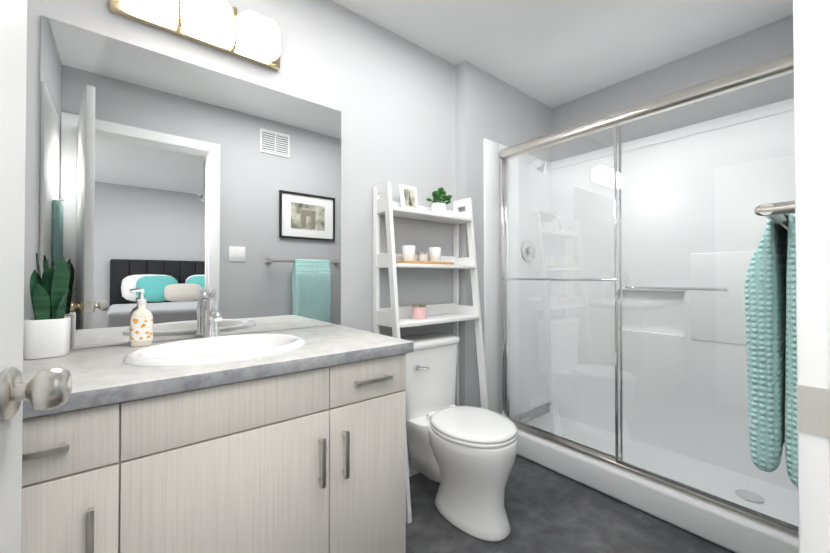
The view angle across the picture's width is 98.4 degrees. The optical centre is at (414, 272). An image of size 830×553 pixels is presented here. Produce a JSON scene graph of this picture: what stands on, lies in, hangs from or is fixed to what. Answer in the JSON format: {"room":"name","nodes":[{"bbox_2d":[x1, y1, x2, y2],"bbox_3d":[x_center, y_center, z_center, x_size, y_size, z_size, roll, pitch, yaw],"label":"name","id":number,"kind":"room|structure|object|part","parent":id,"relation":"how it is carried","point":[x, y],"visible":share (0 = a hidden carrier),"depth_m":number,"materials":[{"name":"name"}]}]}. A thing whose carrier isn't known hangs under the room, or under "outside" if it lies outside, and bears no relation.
{"room":"bathroom","nodes":[
{"label":"bathroom","id":0,"kind":"room"},
{"bbox_2d":[23,0,455,459],"bbox_3d":[-0.135,-0.087,2.010,3.180,2.450,0.126,0,-1,-39],"label":"wall","id":1,"kind":"structure","parent":0,"point":[178,191],"depth_m":1.44,"materials":[{"name":"grey paint"}]},
{"bbox_2d":[110,0,281,70],"bbox_3d":[-0.772,-0.949,1.337,0.560,0.160,0.134,0,-1,-39],"label":"wall sconce","id":2,"kind":"object","parent":1,"relation":"attached to","point":[251,36],"visible":1,"depth_m":1.32,"materials":[{"name":"beige glass"}]},
{"bbox_3d":[-0.901,-0.950,1.211,0.164,0.160,0.103,0,-1,-39],"label":"lamp shade","id":3,"kind":"part","parent":2,"relation":"part of","materials":[{"name":"white glass"}]},
{"bbox_3d":[-0.762,-0.949,1.325,0.164,0.160,0.103,0,-1,-39],"label":"lamp shade","id":4,"kind":"part","parent":2,"relation":"part of","materials":[{"name":"white glass"}]},
{"bbox_3d":[-0.623,-0.948,1.439,0.164,0.160,0.103,0,-1,-39],"label":"lamp shade","id":5,"kind":"part","parent":2,"relation":"part of","materials":[{"name":"white glass"}]},
{"bbox_2d":[408,460,418,476],"bbox_3d":[-0.052,1.093,1.984,0.810,0.090,0.011,0,-1,-39],"label":"baseboard","id":6,"kind":"structure","parent":1,"relation":"attached to","point":[412,471],"depth_m":2.00,"materials":[{"name":"white paint"}]},
{"bbox_2d":[456,60,551,419],"bbox_3d":[0.720,-0.081,2.584,1.130,2.450,0.080,0,-1,-39],"label":"wall","id":7,"kind":"structure","parent":0,"point":[492,108],"depth_m":2.27,"materials":[{"name":"paint"}]},
{"bbox_2d":[332,0,792,107],"bbox_3d":[0.398,-1.343,1.371,3.180,0.050,1.810,0,-1,-39],"label":"ceiling","id":8,"kind":"structure","parent":0,"point":[552,53],"depth_m":1.95,"materials":[{"name":"paint"}]},
{"bbox_2d":[406,454,733,552],"bbox_3d":[0.398,1.157,1.346,3.180,0.050,1.810,0,-1,-39],"label":"floor","id":9,"kind":"structure","parent":0,"point":[549,510],"depth_m":1.61,"materials":[{"name":"tile"}]},
{"bbox_2d":[21,289,413,552],"bbox_3d":[-0.617,0.594,1.154,1.113,1.072,0.585,0,-1,-39],"label":"bathroom vanity","id":10,"kind":"object","parent":9,"relation":"on","point":[211,440],"visible":1,"depth_m":0.95,"materials":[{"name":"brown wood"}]},
{"bbox_3d":[-0.749,0.352,0.675,0.140,0.013,0.008,0,-1,-39],"label":"handle drawer","id":11,"kind":"part","parent":10,"relation":"part of","materials":[{"name":"silver metal"}]},
{"bbox_3d":[-0.771,0.721,0.699,0.295,0.597,0.018,0,-1,-39],"label":"door","id":12,"kind":"part","parent":10,"relation":"part of","materials":[{"name":"brown wood"}]},
{"bbox_3d":[-0.771,0.352,0.702,0.295,0.130,0.018,0,-1,-39],"label":"drawer","id":13,"kind":"part","parent":10,"relation":"part of","materials":[{"name":"brown wood"}]},
{"bbox_3d":[-0.670,0.563,0.738,0.013,0.145,0.008,0,-1,-39],"label":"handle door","id":14,"kind":"part","parent":10,"relation":"part of","materials":[{"name":"silver metal"}]},
{"bbox_2d":[23,325,413,418],"bbox_3d":[-0.618,0.266,1.159,1.113,0.038,0.582,0,-1,-39],"label":"countertop","id":15,"kind":"structure","parent":10,"relation":"on","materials":[{"name":"stone"}]},
{"bbox_2d":[23,253,70,359],"bbox_3d":[-1.078,0.094,1.054,0.097,0.301,0.096,0,-1,-39],"label":"snake plant","id":16,"kind":"object","parent":15,"relation":"on","point":[47,329],"visible":1,"depth_m":1.04,"materials":[{"name":"green plant"}]},
{"bbox_3d":[-1.079,0.190,1.052,0.096,0.110,0.096,0,-1,-39],"label":"pot","id":17,"kind":"part","parent":16,"relation":"part of","materials":[{"name":"white ceramic"}]},
{"bbox_2d":[130,289,152,346],"bbox_3d":[-0.921,0.151,1.206,0.063,0.191,0.044,0,-1,-39],"label":"soap bottle","id":18,"kind":"object","parent":15,"relation":"on","point":[141,325],"visible":1,"depth_m":1.19,"materials":[{"name":"white"}]},
{"bbox_2d":[202,289,221,337],"bbox_3d":[-0.723,0.153,1.290,0.064,0.188,0.166,0,-1,-39],"label":"faucet","id":19,"kind":"object","parent":15,"relation":"on","point":[212,316],"depth_m":1.31,"materials":[{"name":"silver metal"}]},
{"bbox_2d":[123,334,304,365],"bbox_3d":[-0.610,0.288,1.150,0.510,0.216,0.390,0,-1,-39],"label":"sink","id":20,"kind":"object","parent":15,"relation":"in","point":[213,349],"depth_m":1.16,"materials":[{"name":"white ceramic"}]},
{"bbox_3d":[-0.462,0.723,0.951,0.497,0.597,0.018,0,-1,-39],"label":"door","id":21,"kind":"part","parent":10,"relation":"part of","materials":[{"name":"brown wood"}]},
{"bbox_3d":[-0.462,0.355,0.955,0.497,0.130,0.018,0,-1,-39],"label":"drawer","id":22,"kind":"part","parent":10,"relation":"part of","materials":[{"name":"brown wood"}]},
{"bbox_3d":[-0.271,0.566,1.064,0.013,0.145,0.008,0,-1,-39],"label":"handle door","id":23,"kind":"part","parent":10,"relation":"part of","materials":[{"name":"silver metal"}]},
{"bbox_3d":[-0.211,0.567,1.114,0.013,0.145,0.008,0,-1,-39],"label":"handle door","id":24,"kind":"part","parent":10,"relation":"part of","materials":[{"name":"silver metal"}]},
{"bbox_3d":[-0.153,0.726,1.204,0.296,0.597,0.018,0,-1,-39],"label":"door","id":25,"kind":"part","parent":10,"relation":"part of","materials":[{"name":"brown wood"}]},
{"bbox_3d":[-0.153,0.357,1.208,0.296,0.130,0.018,0,-1,-39],"label":"drawer","id":26,"kind":"part","parent":10,"relation":"part of","materials":[{"name":"brown wood"}]},
{"bbox_3d":[-0.131,0.357,1.181,0.140,0.013,0.008,0,-1,-39],"label":"handle drawer","id":27,"kind":"part","parent":10,"relation":"part of","materials":[{"name":"silver metal"}]},
{"bbox_2d":[373,181,488,523],"bbox_3d":[0.111,0.345,1.934,0.610,1.585,0.301,0,-1,-39],"label":"shelf unit","id":28,"kind":"object","parent":9,"relation":"on","point":[395,317],"visible":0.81,"depth_m":1.95,"materials":[{"name":"white paint"}]},
{"bbox_3d":[-0.201,0.344,1.850,0.020,1.585,0.036,0,-1,-39],"label":"leg","id":29,"kind":"part","parent":28,"relation":"part of","materials":[{"name":"white paint"}]},
{"bbox_3d":[-0.164,-0.339,1.812,0.018,0.070,0.080,0,-1,-39],"label":"rail","id":30,"kind":"part","parent":28,"relation":"part of","materials":[{"name":"white paint"}]},
{"bbox_3d":[-0.155,-0.059,1.798,0.018,0.070,0.109,0,-1,-39],"label":"rail","id":31,"kind":"part","parent":28,"relation":"part of","materials":[{"name":"white paint"}]},
{"bbox_3d":[-0.145,0.231,1.783,0.018,0.070,0.140,0,-1,-39],"label":"rail","id":32,"kind":"part","parent":28,"relation":"part of","materials":[{"name":"white paint"}]},
{"bbox_3d":[-0.086,0.343,1.709,0.020,1.585,0.204,0,-1,-39],"label":"leg","id":33,"kind":"part","parent":28,"relation":"part of","materials":[{"name":"white paint"}]},
{"bbox_2d":[399,184,418,209],"bbox_3d":[-0.034,-0.398,1.937,0.110,0.145,0.040,0,-1,-39],"label":"photo frame","id":34,"kind":"object","parent":28,"relation":"on","point":[408,196],"visible":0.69,"depth_m":1.93,"materials":[{"name":"white paint"}]},
{"bbox_2d":[403,188,415,207],"bbox_3d":[-0.028,-0.399,1.930,0.072,0.100,0.019,0,-1,-39],"label":"print","id":35,"kind":"object","parent":34,"relation":"attached to","point":[409,194],"depth_m":1.93},
{"bbox_3d":[0.021,0.218,2.045,0.569,0.060,0.015,0,-1,-39],"label":"rail","id":36,"kind":"part","parent":28,"relation":"part of","materials":[{"name":"white paint"}]},
{"bbox_3d":[0.021,-0.071,2.048,0.569,0.060,0.015,0,-1,-39],"label":"rail","id":37,"kind":"part","parent":28,"relation":"part of","materials":[{"name":"white paint"}]},
{"bbox_2d":[412,304,425,318],"bbox_3d":[0.022,0.209,1.917,0.078,0.075,0.078,0,-1,-39],"label":"candle","id":38,"kind":"object","parent":28,"relation":"on","point":[418,311],"visible":1,"depth_m":1.89,"materials":[{"name":"pink wax"}]},
{"bbox_3d":[0.022,0.178,1.918,0.078,0.012,0.078,0,-1,-39],"label":"lid","id":39,"kind":"part","parent":38,"relation":"part of","materials":[{"name":"beige"}]},
{"bbox_3d":[0.021,-0.351,2.051,0.569,0.060,0.015,0,-1,-39],"label":"rail","id":40,"kind":"part","parent":28,"relation":"part of","materials":[{"name":"white paint"}]},
{"bbox_2d":[396,261,453,264],"bbox_3d":[0.047,-0.050,1.961,0.330,0.014,0.140,0,-1,-39],"label":"tray","id":41,"kind":"object","parent":28,"relation":"on","point":[427,262],"visible":0.65,"depth_m":1.88,"materials":[{"name":"brown wood"}]},
{"bbox_2d":[402,245,414,260],"bbox_3d":[-0.033,-0.100,1.902,0.072,0.082,0.072,0,-1,-39],"label":"cup","id":42,"kind":"object","parent":41,"relation":"on","point":[408,252],"visible":0.83,"depth_m":1.87,"materials":[{"name":"white ceramic"}]},
{"bbox_2d":[418,252,427,260],"bbox_3d":[0.043,-0.085,1.958,0.058,0.053,0.058,0,-1,-39],"label":"jar","id":43,"kind":"object","parent":41,"relation":"on","point":[422,256],"visible":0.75,"depth_m":1.93,"materials":[{"name":"clear glass"}]},
{"bbox_2d":[428,247,440,261],"bbox_3d":[0.111,-0.099,2.026,0.072,0.082,0.072,0,-1,-39],"label":"cup","id":44,"kind":"object","parent":41,"relation":"on","point":[434,253],"visible":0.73,"depth_m":2.00,"materials":[{"name":"white ceramic"}]},
{"bbox_2d":[426,187,452,213],"bbox_3d":[0.140,-0.403,2.045,0.152,0.160,0.127,0,-1,-39],"label":"potted plant","id":45,"kind":"object","parent":28,"relation":"on","point":[438,206],"visible":0.98,"depth_m":2.02,"materials":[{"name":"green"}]},
{"bbox_3d":[0.136,-0.357,2.046,0.088,0.070,0.088,0,-1,-39],"label":"pot","id":46,"kind":"part","parent":45,"relation":"part of","materials":[{"name":"white ceramic"}]},
{"bbox_3d":[0.256,0.348,2.223,0.020,1.585,0.036,0,-1,-39],"label":"leg","id":47,"kind":"part","parent":28,"relation":"part of","materials":[{"name":"white paint"}]},
{"bbox_3d":[0.292,-0.335,2.185,0.018,0.070,0.080,0,-1,-39],"label":"rail","id":48,"kind":"part","parent":28,"relation":"part of","materials":[{"name":"white paint"}]},
{"bbox_3d":[0.302,-0.055,2.171,0.018,0.070,0.109,0,-1,-39],"label":"rail","id":49,"kind":"part","parent":28,"relation":"part of","materials":[{"name":"white paint"}]},
{"bbox_3d":[0.311,0.235,2.156,0.018,0.070,0.140,0,-1,-39],"label":"rail","id":50,"kind":"part","parent":28,"relation":"part of","materials":[{"name":"white paint"}]},
{"bbox_3d":[0.371,0.347,2.083,0.020,1.585,0.204,0,-1,-39],"label":"leg","id":51,"kind":"part","parent":28,"relation":"part of","materials":[{"name":"white paint"}]},
{"bbox_2d":[401,332,517,541],"bbox_3d":[0.196,0.743,1.763,0.420,0.786,0.658,0,-1,-39],"label":"toilet","id":52,"kind":"object","parent":9,"relation":"on","point":[464,457],"visible":0.88,"depth_m":1.63,"materials":[{"name":"white ceramic"}]},
{"bbox_3d":[0.043,0.479,1.791,0.068,0.027,0.022,0,-1,-39],"label":"lever","id":53,"kind":"part","parent":52,"relation":"part of","materials":[{"name":"silver metal"}]},
{"bbox_3d":[0.051,0.372,1.944,0.420,0.040,0.200,0,-1,-39],"label":"tank lid","id":54,"kind":"part","parent":52,"relation":"part of","materials":[{"name":"white ceramic"}]},
{"bbox_3d":[0.049,0.573,1.945,0.400,0.360,0.186,0,-1,-39],"label":"tank","id":55,"kind":"part","parent":52,"relation":"part of","materials":[{"name":"white ceramic"}]},
{"bbox_3d":[0.265,0.933,1.677,0.356,0.403,0.440,0,-1,-39],"label":"bowl","id":56,"kind":"part","parent":52,"relation":"part of","materials":[{"name":"white ceramic"}]},
{"bbox_3d":[0.270,0.722,1.672,0.360,0.019,0.414,0,-1,-39],"label":"seat","id":57,"kind":"part","parent":52,"relation":"part of","materials":[{"name":"white ceramic"}]},
{"bbox_3d":[0.270,0.698,1.672,0.358,0.028,0.412,0,-1,-39],"label":"lid","id":58,"kind":"part","parent":52,"relation":"part of","materials":[{"name":"white ceramic"}]},
{"bbox_2d":[483,53,798,552],"bbox_3d":[1.233,0.138,1.987,0.842,2.000,1.484,0,-1,-39],"label":"shower","id":59,"kind":"object","parent":9,"relation":"on","point":[614,310],"visible":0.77,"depth_m":2.10,"materials":[{"name":"clear glass"}]},
{"bbox_3d":[0.856,-0.782,2.528,0.018,0.065,0.148,0,-1,-39],"label":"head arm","id":60,"kind":"part","parent":59,"relation":"part of"},
{"bbox_3d":[0.811,0.039,2.071,0.016,0.015,0.663,0,-1,-39],"label":"handle","id":61,"kind":"part","parent":59,"relation":"part of","materials":[{"name":"silver metal"}]},
{"label":"glass","id":62,"kind":"part","parent":59,"relation":"part of","materials":[{"name":"clear glass"}]},
{"bbox_3d":[0.829,0.957,2.096,0.012,0.016,0.708,0,-1,-39],"label":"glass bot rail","id":63,"kind":"part","parent":59,"relation":"part of","materials":[{"name":"silver metal"}]},
{"bbox_3d":[1.197,0.075,1.672,0.016,0.015,0.403,0,-1,-39],"label":"handle","id":64,"kind":"part","parent":59,"relation":"part of","materials":[{"name":"silver metal"}]},
{"label":"glass","id":65,"kind":"part","parent":59,"relation":"part of","materials":[{"name":"clear glass"}]},
{"bbox_3d":[1.249,0.952,1.544,0.012,0.016,0.708,0,-1,-39],"label":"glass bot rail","id":66,"kind":"part","parent":59,"relation":"part of","materials":[{"name":"silver metal"}]},
{"bbox_3d":[1.778,0.137,1.887,0.010,0.500,0.525,0,-1,-39],"label":"surround panel","id":67,"kind":"part","parent":59,"relation":"part of","materials":[{"name":"white plastic"}]},
{"bbox_2d":[552,15,793,161],"bbox_3d":[1.646,-0.084,2.249,0.120,2.450,1.610,0,-1,-39],"label":"wall","id":68,"kind":"structure","parent":0,"point":[768,42],"depth_m":2.16,"materials":[{"name":"paint"}]},
{"bbox_3d":[1.258,-0.097,0.970,2.100,2.450,0.120,0,-1,-39],"label":"wall","id":69,"kind":"structure","parent":0,"visible":0},
{"bbox_2d":[745,201,797,486],"bbox_3d":[0.927,0.167,0.875,0.684,0.625,0.155,0,-1,-39],"label":"towel","id":70,"kind":"object","parent":69,"relation":"attached to","point":[770,308],"visible":0.69,"depth_m":0.82,"materials":[{"name":"teal fabric"}]},
{"bbox_3d":[0.698,-0.120,0.660,0.054,0.054,0.107,0,-1,-39],"label":"post","id":71,"kind":"part","parent":70,"relation":"part of","materials":[{"name":"silver metal"}]},
{"bbox_2d":[793,0,829,552],"bbox_3d":[0.449,0.084,0.320,0.074,2.074,0.143,0,-1,-39],"label":"door frame","id":72,"kind":"structure","parent":69,"relation":"attached to","point":[811,207],"depth_m":0.34,"materials":[{"name":"white paint"}]},
{"bbox_3d":[0.437,0.086,0.297,0.020,2.070,0.122,0,-1,-39],"label":"door jamb latch","id":73,"kind":"part","parent":72,"relation":"part of","materials":[{"name":"white"}]},
{"bbox_2d":[796,384,829,436],"bbox_3d":[0.382,0.131,0.341,0.004,0.044,0.026,0,-1,-39],"label":"door trim strike lip","id":74,"kind":"object","parent":69,"relation":"attached to","point":[813,410],"visible":1,"depth_m":0.34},
{"bbox_3d":[-0.159,0.081,-0.190,0.020,2.070,0.122,0,-1,-39],"label":"door jamb hinge","id":75,"kind":"object","parent":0,"visible":0},
{"bbox_2d":[0,0,72,552],"bbox_3d":[-0.352,0.083,0.214,0.102,2.058,0.744,0,-1,-33],"label":"door","id":76,"kind":"structure","parent":75,"relation":"attached to","point":[13,38],"depth_m":0.48,"materials":[{"name":"white paint"}]},
{"bbox_3d":[-0.509,0.158,0.485,0.066,0.068,0.068,0,-1,-39],"label":"door knob","id":77,"kind":"part","parent":76,"relation":"part of","materials":[{"name":"silver metal"}]}
]}

